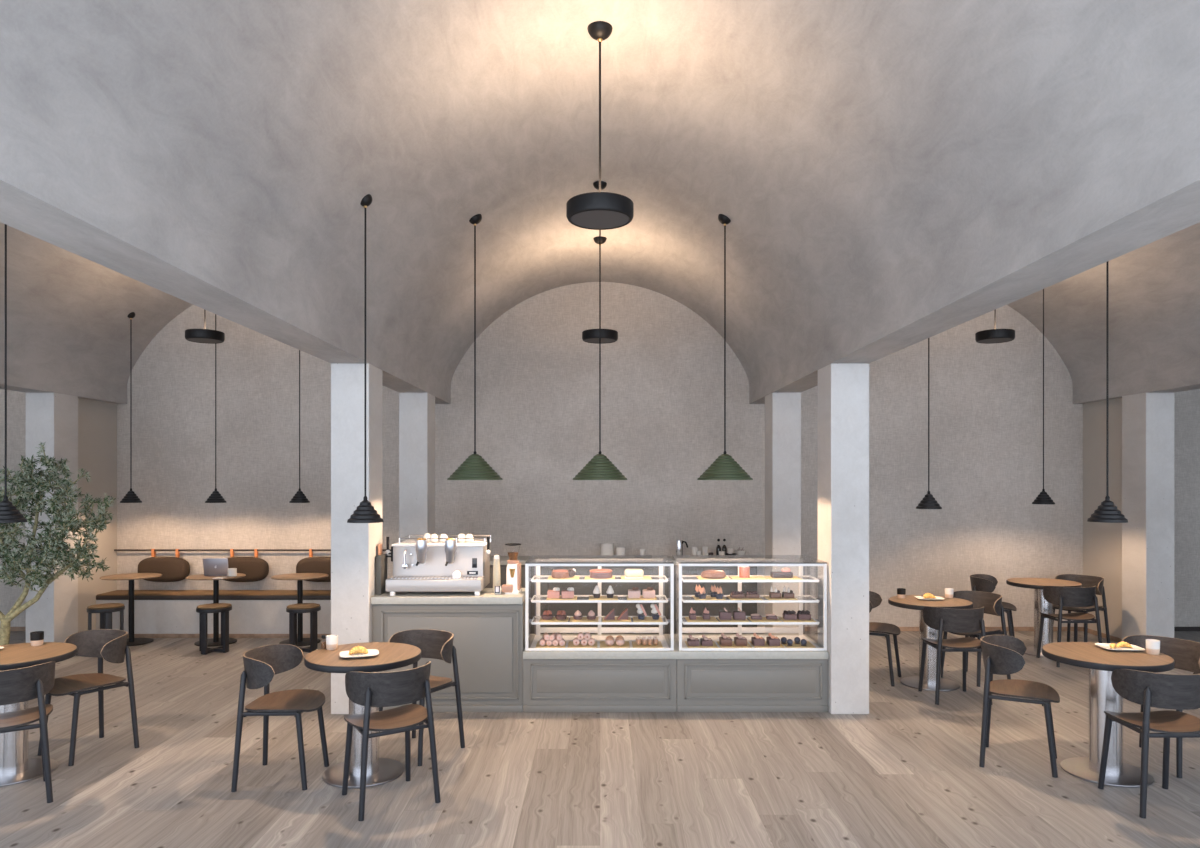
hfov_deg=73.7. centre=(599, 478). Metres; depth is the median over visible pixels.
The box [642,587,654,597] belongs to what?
cake
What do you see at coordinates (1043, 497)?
pendant lamp
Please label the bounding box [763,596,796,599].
card
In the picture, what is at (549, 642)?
roll
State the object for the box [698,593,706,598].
cup
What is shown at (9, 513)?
pendant lamp
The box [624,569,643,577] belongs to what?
cake
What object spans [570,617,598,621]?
card
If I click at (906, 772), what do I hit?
floor
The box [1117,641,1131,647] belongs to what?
croissant
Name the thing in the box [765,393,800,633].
pillar
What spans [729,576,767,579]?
card
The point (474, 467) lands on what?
pendant lamp
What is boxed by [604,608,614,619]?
cake slice
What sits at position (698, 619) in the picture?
card
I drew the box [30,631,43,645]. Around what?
cup
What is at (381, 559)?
menu stand
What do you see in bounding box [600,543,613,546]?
bowl
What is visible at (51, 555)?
tree
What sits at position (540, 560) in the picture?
display case
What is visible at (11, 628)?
baseboard
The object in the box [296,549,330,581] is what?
cushion
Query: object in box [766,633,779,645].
cake
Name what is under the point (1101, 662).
cafe table
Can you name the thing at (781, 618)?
card
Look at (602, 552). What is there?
bowl
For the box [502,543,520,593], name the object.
coffee grinder
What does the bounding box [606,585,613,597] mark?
cup
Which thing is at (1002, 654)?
dining chair
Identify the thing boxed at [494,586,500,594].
payment terminal
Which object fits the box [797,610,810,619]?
cake
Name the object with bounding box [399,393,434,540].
pillar
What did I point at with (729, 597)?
card
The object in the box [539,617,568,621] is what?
card
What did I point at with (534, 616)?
shelf
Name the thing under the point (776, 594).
cake
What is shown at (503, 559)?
countertop
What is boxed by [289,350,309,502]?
pendant lamp
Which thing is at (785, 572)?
cake
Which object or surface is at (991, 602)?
dining chair
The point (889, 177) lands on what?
ceiling
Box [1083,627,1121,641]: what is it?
baseboard
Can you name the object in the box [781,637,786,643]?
cake
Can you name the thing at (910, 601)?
cafe table
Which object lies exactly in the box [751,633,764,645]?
cake
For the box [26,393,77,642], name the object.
pillar
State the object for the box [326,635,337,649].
cup
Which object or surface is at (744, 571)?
cake
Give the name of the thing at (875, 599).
dining chair
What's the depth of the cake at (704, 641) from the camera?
6.37 m
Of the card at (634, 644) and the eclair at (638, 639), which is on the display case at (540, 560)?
the card at (634, 644)
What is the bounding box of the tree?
[0,442,115,644]
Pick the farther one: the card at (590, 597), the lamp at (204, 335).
the lamp at (204, 335)
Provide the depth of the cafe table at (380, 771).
4.85 m
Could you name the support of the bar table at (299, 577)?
on the floor
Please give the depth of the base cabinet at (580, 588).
9.04 m
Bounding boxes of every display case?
[525,555,673,650]
[672,555,826,650]
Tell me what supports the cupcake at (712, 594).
on the card at (694, 597)
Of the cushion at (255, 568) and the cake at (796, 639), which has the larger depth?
the cushion at (255, 568)
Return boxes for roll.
[539,638,545,645]
[543,633,549,640]
[546,640,551,645]
[549,633,556,640]
[552,639,558,645]
[556,633,561,640]
[559,638,564,645]
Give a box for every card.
[535,641,565,647]
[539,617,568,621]
[546,596,576,599]
[547,576,578,579]
[568,641,596,647]
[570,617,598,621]
[585,576,614,579]
[589,596,617,599]
[600,641,629,647]
[602,617,630,621]
[621,576,651,579]
[626,596,656,599]
[632,641,662,647]
[633,617,662,621]
[685,617,718,621]
[685,641,717,647]
[692,596,725,599]
[696,576,730,579]
[717,617,748,621]
[717,641,751,647]
[727,596,761,599]
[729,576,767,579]
[747,617,781,621]
[749,641,784,647]
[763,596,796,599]
[764,576,802,579]
[778,617,815,621]
[780,641,815,647]
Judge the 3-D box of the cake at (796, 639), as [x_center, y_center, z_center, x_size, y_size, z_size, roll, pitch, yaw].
[1.595,1.308,6.470,0.050,0.053,0.050,0,0,0]
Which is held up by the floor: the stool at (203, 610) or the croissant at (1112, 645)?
the stool at (203, 610)
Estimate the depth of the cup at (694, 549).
9.35 m
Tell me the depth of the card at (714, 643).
6.36 m
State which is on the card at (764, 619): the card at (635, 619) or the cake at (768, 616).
the cake at (768, 616)
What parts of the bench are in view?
skirting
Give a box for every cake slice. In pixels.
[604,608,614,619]
[617,608,627,619]
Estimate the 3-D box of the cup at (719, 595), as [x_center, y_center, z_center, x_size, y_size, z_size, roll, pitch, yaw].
[0.952,0.938,6.380,0.068,0.040,0.068,0,0,0]
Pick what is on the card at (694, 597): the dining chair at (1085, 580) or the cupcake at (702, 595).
the cupcake at (702, 595)
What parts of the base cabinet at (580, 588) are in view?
door, door, door, door, door, door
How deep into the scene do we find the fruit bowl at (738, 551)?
9.39 m
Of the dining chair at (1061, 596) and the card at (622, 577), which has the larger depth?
the dining chair at (1061, 596)
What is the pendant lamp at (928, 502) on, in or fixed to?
hanging from the ceiling
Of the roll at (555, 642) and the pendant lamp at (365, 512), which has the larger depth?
the roll at (555, 642)
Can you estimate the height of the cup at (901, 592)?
0.085 m
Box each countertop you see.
[371,588,524,603]
[490,556,680,564]
[523,634,828,658]
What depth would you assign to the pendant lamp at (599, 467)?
6.30 m
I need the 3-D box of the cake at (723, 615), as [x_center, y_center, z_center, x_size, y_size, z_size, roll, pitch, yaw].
[1.006,1.083,6.430,0.092,0.095,0.085,0,0,0]
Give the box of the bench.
[96,590,330,637]
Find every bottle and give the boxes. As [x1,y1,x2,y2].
[716,539,720,554]
[722,539,726,554]
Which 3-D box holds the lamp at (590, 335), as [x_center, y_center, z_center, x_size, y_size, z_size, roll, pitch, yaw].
[0.000,-1.847,7.820,0.350,1.005,0.350,0,0,0]
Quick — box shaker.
[321,635,325,647]
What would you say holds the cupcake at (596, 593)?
on the card at (590, 597)
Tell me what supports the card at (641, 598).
on the display case at (540, 560)
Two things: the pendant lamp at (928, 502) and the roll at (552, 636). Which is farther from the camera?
the pendant lamp at (928, 502)
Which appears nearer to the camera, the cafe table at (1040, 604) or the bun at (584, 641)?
the bun at (584, 641)
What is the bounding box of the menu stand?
[376,543,386,594]
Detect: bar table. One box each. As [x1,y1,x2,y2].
[100,573,161,645]
[186,573,245,646]
[271,573,328,646]
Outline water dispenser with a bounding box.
[676,540,687,554]
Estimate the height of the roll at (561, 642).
0.049 m
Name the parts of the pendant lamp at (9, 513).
cord, lamp shade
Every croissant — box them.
[349,646,367,654]
[923,593,935,598]
[1109,643,1118,648]
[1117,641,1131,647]
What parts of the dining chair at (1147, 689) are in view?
leg, rail, leg, seat, backrest, leg, rail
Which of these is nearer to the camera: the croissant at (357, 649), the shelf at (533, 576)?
the croissant at (357, 649)
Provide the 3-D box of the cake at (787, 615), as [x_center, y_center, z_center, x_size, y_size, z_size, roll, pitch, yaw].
[1.524,1.096,6.430,0.100,0.068,0.080,0,0,0]
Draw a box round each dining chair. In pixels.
[0,661,54,802]
[37,629,139,765]
[231,644,328,791]
[342,661,440,820]
[379,629,464,765]
[869,591,900,686]
[918,607,992,704]
[941,590,1010,686]
[970,574,1016,637]
[979,635,1059,777]
[1036,586,1101,666]
[1053,574,1109,642]
[1098,669,1199,818]
[1121,635,1199,777]
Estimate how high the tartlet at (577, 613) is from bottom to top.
0.072 m
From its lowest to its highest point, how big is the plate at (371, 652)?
0.017 m
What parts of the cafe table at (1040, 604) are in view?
plate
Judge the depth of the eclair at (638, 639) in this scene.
6.37 m
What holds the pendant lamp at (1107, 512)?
hanging from the ceiling
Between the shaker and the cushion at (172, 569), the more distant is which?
the cushion at (172, 569)
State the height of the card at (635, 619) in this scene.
0.005 m
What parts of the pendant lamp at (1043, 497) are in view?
lamp shade, cord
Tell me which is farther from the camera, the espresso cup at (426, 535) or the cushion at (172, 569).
the cushion at (172, 569)
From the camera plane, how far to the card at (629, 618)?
6.37 m
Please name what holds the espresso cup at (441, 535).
on the espresso machine
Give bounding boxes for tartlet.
[541,610,552,619]
[555,610,566,619]
[573,610,582,619]
[587,610,595,619]
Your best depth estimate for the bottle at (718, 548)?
9.39 m
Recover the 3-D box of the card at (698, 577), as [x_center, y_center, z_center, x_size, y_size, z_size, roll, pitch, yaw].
[0.911,0.798,6.430,0.254,0.005,0.210,0,0,0]
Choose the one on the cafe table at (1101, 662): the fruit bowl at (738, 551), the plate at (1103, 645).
the plate at (1103, 645)
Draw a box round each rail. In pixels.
[114,549,390,550]
[392,535,490,545]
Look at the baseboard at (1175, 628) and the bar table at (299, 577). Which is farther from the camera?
the baseboard at (1175, 628)
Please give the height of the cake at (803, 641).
0.053 m
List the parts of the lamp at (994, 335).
rod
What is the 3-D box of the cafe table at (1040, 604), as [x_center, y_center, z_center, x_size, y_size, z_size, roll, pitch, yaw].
[4.640,1.450,8.370,0.714,0.740,0.714,0,0,0]
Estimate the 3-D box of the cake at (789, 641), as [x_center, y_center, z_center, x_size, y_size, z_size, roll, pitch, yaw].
[1.516,1.308,6.390,0.050,0.053,0.050,0,0,0]
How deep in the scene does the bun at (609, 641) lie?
6.36 m
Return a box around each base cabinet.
[372,600,524,711]
[485,565,756,636]
[523,659,676,711]
[677,659,827,711]
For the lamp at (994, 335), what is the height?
1.005 m
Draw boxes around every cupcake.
[694,585,699,596]
[698,586,706,598]
[710,584,716,596]
[715,586,723,598]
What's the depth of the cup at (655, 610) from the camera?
6.41 m
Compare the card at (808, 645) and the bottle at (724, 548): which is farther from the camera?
the bottle at (724, 548)
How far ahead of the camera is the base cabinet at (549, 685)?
6.23 m
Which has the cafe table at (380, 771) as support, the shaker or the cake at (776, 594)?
the shaker
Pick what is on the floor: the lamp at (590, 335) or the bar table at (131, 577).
the bar table at (131, 577)
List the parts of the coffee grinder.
lid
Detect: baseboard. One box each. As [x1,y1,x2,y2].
[10,627,25,630]
[805,627,1082,630]
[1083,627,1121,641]
[1174,627,1199,630]
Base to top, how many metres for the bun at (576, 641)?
0.053 m
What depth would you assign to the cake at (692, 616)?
6.40 m
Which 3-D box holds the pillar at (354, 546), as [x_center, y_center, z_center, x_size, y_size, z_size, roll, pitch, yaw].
[-1.931,0.466,6.367,0.296,2.709,0.385,0,0,0]
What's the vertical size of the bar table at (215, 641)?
0.740 m
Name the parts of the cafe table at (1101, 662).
plate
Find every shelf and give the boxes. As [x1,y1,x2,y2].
[533,576,665,579]
[534,595,664,596]
[534,616,664,617]
[682,576,813,579]
[682,595,811,596]
[682,616,811,617]
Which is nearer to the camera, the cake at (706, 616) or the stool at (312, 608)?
the cake at (706, 616)
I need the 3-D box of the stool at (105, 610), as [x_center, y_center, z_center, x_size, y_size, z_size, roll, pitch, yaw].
[-5.200,1.578,8.420,0.344,0.484,0.344,0,0,-41]
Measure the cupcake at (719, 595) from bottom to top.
0.100 m
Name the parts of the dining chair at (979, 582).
backrest, seat, leg, leg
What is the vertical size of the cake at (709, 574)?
0.062 m
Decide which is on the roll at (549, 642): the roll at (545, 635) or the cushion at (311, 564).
the roll at (545, 635)
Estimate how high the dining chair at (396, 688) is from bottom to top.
0.773 m
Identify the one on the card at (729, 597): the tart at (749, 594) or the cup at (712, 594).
the tart at (749, 594)
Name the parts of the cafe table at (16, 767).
plate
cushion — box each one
[138,549,189,581]
[225,549,268,581]
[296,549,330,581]
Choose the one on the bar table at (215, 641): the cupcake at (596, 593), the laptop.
the laptop
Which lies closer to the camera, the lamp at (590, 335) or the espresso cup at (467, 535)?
the espresso cup at (467, 535)
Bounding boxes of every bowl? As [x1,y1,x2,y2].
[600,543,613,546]
[600,546,613,548]
[600,551,613,553]
[734,547,745,554]
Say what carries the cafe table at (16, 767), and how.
on the floor
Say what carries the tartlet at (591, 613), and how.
on the card at (584, 619)
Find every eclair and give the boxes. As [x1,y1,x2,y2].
[636,636,640,644]
[641,636,646,644]
[647,636,651,644]
[653,636,657,644]
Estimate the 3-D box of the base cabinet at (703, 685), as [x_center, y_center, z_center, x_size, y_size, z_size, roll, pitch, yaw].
[1.190,1.613,6.583,1.179,0.415,0.712,0,0,0]
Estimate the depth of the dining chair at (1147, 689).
4.34 m
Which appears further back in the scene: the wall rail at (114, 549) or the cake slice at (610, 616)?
the wall rail at (114, 549)
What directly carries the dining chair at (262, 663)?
on the floor
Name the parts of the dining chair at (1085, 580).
leg, seat, backrest, leg, rail, leg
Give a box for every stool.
[87,603,124,629]
[196,603,231,654]
[286,603,320,651]
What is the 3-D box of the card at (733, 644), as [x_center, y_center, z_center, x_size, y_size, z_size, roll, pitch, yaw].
[1.080,1.337,6.440,0.249,0.005,0.240,0,0,0]
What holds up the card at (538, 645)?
on the display case at (540, 560)
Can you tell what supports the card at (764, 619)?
on the display case at (801, 561)
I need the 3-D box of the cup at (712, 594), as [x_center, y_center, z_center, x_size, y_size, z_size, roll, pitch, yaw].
[0.921,0.938,6.480,0.068,0.040,0.068,0,0,0]
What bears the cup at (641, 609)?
on the card at (635, 619)
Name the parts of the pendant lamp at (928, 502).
cord, lamp shade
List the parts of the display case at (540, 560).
post, glass, shelf trim, shelf trim, shelf trim, door frame, post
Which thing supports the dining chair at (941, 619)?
on the floor
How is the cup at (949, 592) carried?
on the cafe table at (910, 601)
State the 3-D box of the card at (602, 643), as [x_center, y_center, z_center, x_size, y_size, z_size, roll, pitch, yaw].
[0.118,1.337,6.440,0.238,0.005,0.240,0,0,0]
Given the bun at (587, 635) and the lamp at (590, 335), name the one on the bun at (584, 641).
the bun at (587, 635)
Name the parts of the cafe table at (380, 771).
plate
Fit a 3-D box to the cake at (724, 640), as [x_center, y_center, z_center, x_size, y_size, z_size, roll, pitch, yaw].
[1.008,1.288,6.420,0.088,0.091,0.110,0,0,0]
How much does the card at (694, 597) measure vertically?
0.005 m
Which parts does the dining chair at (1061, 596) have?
leg, rail, leg, seat, backrest, leg, rail, leg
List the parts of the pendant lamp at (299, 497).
lamp shade, cord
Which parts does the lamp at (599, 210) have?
rod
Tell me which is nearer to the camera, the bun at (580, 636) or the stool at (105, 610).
the bun at (580, 636)
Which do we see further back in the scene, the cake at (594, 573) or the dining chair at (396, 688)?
the cake at (594, 573)
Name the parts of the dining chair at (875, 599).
backrest, rail, seat, leg, leg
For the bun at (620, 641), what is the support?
on the card at (602, 643)
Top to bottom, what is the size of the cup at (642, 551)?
0.075 m
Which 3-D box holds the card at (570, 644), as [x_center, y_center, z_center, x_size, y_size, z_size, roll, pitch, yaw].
[-0.138,1.337,6.440,0.235,0.005,0.240,0,0,0]
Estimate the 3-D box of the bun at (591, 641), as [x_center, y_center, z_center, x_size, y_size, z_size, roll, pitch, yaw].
[-0.069,1.306,6.404,0.053,0.053,0.071,0,0,0]
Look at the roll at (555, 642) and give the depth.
6.36 m
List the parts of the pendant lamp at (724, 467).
lamp shade, cord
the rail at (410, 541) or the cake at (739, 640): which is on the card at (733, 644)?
the cake at (739, 640)
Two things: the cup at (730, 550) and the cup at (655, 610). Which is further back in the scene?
the cup at (730, 550)
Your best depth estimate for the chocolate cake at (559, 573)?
6.38 m
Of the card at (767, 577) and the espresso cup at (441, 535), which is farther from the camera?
the espresso cup at (441, 535)
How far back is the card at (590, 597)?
6.39 m
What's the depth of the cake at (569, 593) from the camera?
6.39 m
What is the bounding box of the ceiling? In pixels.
[0,0,1199,403]
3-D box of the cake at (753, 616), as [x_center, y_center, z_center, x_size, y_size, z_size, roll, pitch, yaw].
[1.254,1.108,6.430,0.091,0.044,0.060,0,0,0]
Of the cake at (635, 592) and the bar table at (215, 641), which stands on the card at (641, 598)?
the cake at (635, 592)
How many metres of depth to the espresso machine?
6.42 m
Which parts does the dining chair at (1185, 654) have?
leg, backrest, leg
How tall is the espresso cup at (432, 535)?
0.068 m
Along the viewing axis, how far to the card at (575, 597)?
6.39 m
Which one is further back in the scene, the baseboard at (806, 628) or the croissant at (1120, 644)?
the baseboard at (806, 628)
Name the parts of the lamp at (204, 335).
rod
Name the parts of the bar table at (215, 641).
plate, post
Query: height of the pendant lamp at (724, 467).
2.117 m
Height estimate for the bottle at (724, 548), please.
0.217 m
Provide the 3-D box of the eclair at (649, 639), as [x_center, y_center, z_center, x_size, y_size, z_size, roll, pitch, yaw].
[0.399,1.304,6.420,0.044,0.057,0.145,0,0,0]
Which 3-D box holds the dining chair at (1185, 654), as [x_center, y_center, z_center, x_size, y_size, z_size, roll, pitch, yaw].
[3.601,1.435,5.131,0.454,0.773,0.480,0,0,-30]
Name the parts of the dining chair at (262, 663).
leg, leg, rail, backrest, seat, leg, leg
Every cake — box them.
[547,587,559,597]
[551,569,575,578]
[562,587,573,597]
[590,569,611,578]
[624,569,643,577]
[628,587,640,597]
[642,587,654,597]
[689,607,695,619]
[701,570,725,578]
[703,607,709,619]
[719,608,731,619]
[733,608,745,619]
[739,566,749,577]
[751,614,761,619]
[751,633,764,645]
[766,614,776,619]
[766,633,779,645]
[769,586,781,597]
[770,568,792,577]
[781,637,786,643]
[782,585,793,597]
[782,610,796,619]
[787,639,792,645]
[794,637,799,643]
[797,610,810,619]
[800,639,806,645]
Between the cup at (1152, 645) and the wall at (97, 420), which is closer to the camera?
the cup at (1152, 645)
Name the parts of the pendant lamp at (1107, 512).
cord, lamp shade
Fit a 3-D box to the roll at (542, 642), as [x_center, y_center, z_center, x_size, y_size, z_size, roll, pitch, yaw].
[-0.458,1.308,6.404,0.049,0.049,0.101,0,0,0]
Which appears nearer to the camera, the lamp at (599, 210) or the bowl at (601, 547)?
the lamp at (599, 210)
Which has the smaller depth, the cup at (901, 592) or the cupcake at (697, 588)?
the cupcake at (697, 588)
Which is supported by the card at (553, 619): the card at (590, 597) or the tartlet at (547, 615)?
the tartlet at (547, 615)
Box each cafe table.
[0,642,76,786]
[304,642,420,787]
[888,595,972,690]
[1006,578,1081,656]
[1042,642,1174,787]
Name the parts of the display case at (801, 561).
post, door frame, glass, shelf trim, shelf trim, shelf trim, post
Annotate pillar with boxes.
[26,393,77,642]
[331,363,381,713]
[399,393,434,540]
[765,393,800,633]
[818,363,868,713]
[1122,393,1173,638]
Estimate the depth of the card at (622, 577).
6.37 m
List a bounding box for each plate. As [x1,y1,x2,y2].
[339,649,378,657]
[915,596,943,600]
[1095,643,1144,650]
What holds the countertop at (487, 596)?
on the base cabinet at (489, 639)
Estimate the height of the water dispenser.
0.205 m
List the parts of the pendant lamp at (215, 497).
cord, lamp shade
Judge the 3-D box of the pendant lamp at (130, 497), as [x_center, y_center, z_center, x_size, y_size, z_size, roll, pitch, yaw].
[-5.200,-0.789,8.870,0.216,2.114,0.216,0,0,0]
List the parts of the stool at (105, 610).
leg, leg, seat frame, leg, leg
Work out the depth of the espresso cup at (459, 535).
6.61 m
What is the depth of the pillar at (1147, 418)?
8.27 m
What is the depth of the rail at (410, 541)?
6.46 m
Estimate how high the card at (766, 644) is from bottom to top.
0.005 m
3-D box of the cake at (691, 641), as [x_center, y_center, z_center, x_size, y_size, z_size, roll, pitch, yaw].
[0.748,1.295,6.420,0.088,0.078,0.110,0,0,0]
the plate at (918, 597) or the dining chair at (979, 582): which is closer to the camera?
the plate at (918, 597)
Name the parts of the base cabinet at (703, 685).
panel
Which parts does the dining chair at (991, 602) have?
leg, leg, seat, backrest, leg, rail, leg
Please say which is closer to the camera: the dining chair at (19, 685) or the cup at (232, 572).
the dining chair at (19, 685)
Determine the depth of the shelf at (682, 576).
6.48 m
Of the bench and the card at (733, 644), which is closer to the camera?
the card at (733, 644)
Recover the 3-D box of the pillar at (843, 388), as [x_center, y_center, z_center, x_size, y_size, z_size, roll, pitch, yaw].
[1.931,0.466,6.367,0.296,2.709,0.385,0,0,0]
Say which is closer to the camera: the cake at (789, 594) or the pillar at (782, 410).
the cake at (789, 594)
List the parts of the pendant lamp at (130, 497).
lamp shade, cord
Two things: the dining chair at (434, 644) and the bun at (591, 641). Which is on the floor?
the dining chair at (434, 644)
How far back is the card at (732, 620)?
6.37 m
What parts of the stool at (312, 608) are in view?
leg, leg, seat frame, leg, leg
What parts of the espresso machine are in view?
steam lever, hot water spout, pressure knob, steam lever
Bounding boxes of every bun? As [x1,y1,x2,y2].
[573,638,579,645]
[577,632,583,639]
[581,638,587,645]
[584,632,590,639]
[588,638,594,645]
[605,637,613,645]
[616,637,624,645]
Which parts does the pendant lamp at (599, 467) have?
lamp shade, cord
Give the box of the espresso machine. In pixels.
[385,535,490,595]
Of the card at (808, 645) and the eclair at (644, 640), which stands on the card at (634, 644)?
the eclair at (644, 640)
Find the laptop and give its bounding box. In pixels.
[203,558,227,575]
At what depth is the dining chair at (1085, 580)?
8.51 m
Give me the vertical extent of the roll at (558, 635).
0.049 m
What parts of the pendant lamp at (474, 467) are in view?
lamp shade, cord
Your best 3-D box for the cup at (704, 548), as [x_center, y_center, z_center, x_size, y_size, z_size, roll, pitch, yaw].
[1.231,0.861,9.380,0.068,0.127,0.068,0,0,0]
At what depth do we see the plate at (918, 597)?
7.15 m
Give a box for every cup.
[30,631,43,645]
[228,568,236,576]
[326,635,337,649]
[423,533,430,541]
[429,534,438,541]
[439,534,447,541]
[457,534,464,541]
[465,534,473,541]
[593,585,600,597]
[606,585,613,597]
[636,604,646,619]
[640,549,644,554]
[650,604,660,619]
[692,547,697,554]
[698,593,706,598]
[702,546,707,554]
[710,592,716,596]
[715,593,723,598]
[727,548,732,553]
[897,588,905,598]
[945,588,953,597]
[1146,639,1159,654]
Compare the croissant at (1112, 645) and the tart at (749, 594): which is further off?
the tart at (749, 594)
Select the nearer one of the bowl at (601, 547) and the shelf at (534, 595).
the shelf at (534, 595)
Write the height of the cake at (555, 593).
0.082 m
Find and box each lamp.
[0,224,26,522]
[120,312,141,502]
[185,309,224,343]
[205,314,226,502]
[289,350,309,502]
[347,194,383,522]
[447,214,502,479]
[566,21,633,229]
[573,181,626,479]
[582,236,617,343]
[697,214,752,479]
[916,338,941,508]
[975,309,1014,343]
[1032,289,1054,503]
[1087,261,1127,522]
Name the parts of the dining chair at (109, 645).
leg, leg, seat, backrest, leg, rail, leg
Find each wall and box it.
[0,282,1199,626]
[78,398,116,631]
[1083,398,1121,638]
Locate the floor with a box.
[0,631,1199,847]
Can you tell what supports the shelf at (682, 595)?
attached to the display case at (801, 561)
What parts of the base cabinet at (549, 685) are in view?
panel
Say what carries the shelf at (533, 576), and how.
attached to the display case at (540, 560)
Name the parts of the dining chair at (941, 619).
leg, rail, leg, seat, backrest, rail, leg, leg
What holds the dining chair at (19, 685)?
on the floor
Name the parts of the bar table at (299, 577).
post, plate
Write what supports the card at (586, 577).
on the display case at (540, 560)
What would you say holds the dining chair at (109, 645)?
on the floor
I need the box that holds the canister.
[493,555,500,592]
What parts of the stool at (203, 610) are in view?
leg, leg, seat frame, leg, leg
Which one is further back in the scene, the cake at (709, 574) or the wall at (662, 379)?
the wall at (662, 379)
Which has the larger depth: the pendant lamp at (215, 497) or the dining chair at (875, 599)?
the pendant lamp at (215, 497)
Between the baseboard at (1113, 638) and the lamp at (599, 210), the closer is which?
the lamp at (599, 210)
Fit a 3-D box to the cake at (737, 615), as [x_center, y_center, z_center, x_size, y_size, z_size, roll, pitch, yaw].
[1.119,1.083,6.430,0.092,0.095,0.085,0,0,0]
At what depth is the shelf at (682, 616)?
6.59 m
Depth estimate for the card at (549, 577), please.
6.37 m
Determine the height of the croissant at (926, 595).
0.048 m
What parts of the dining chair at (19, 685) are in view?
rail, seat, backrest, leg, leg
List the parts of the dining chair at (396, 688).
leg, leg, seat, backrest, rail, leg, leg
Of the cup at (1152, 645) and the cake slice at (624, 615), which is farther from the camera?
the cake slice at (624, 615)
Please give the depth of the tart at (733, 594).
6.39 m
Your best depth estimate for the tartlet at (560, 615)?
6.40 m
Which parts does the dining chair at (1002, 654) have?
leg, leg, backrest, rail, seat, leg, leg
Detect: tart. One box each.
[730,591,744,597]
[744,591,758,597]
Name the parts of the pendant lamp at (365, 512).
cord, lamp shade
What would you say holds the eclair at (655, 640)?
on the card at (634, 644)
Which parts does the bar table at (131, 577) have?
post, plate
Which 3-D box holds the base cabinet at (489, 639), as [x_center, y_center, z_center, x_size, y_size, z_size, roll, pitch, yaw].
[-1.192,1.399,6.478,1.177,0.843,0.502,0,0,0]
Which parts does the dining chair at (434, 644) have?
leg, leg, backrest, seat, rail, leg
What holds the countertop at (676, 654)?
on the base cabinet at (549, 685)
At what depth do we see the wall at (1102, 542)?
9.16 m
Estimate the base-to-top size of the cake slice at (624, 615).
0.087 m
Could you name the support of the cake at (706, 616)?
on the card at (698, 619)

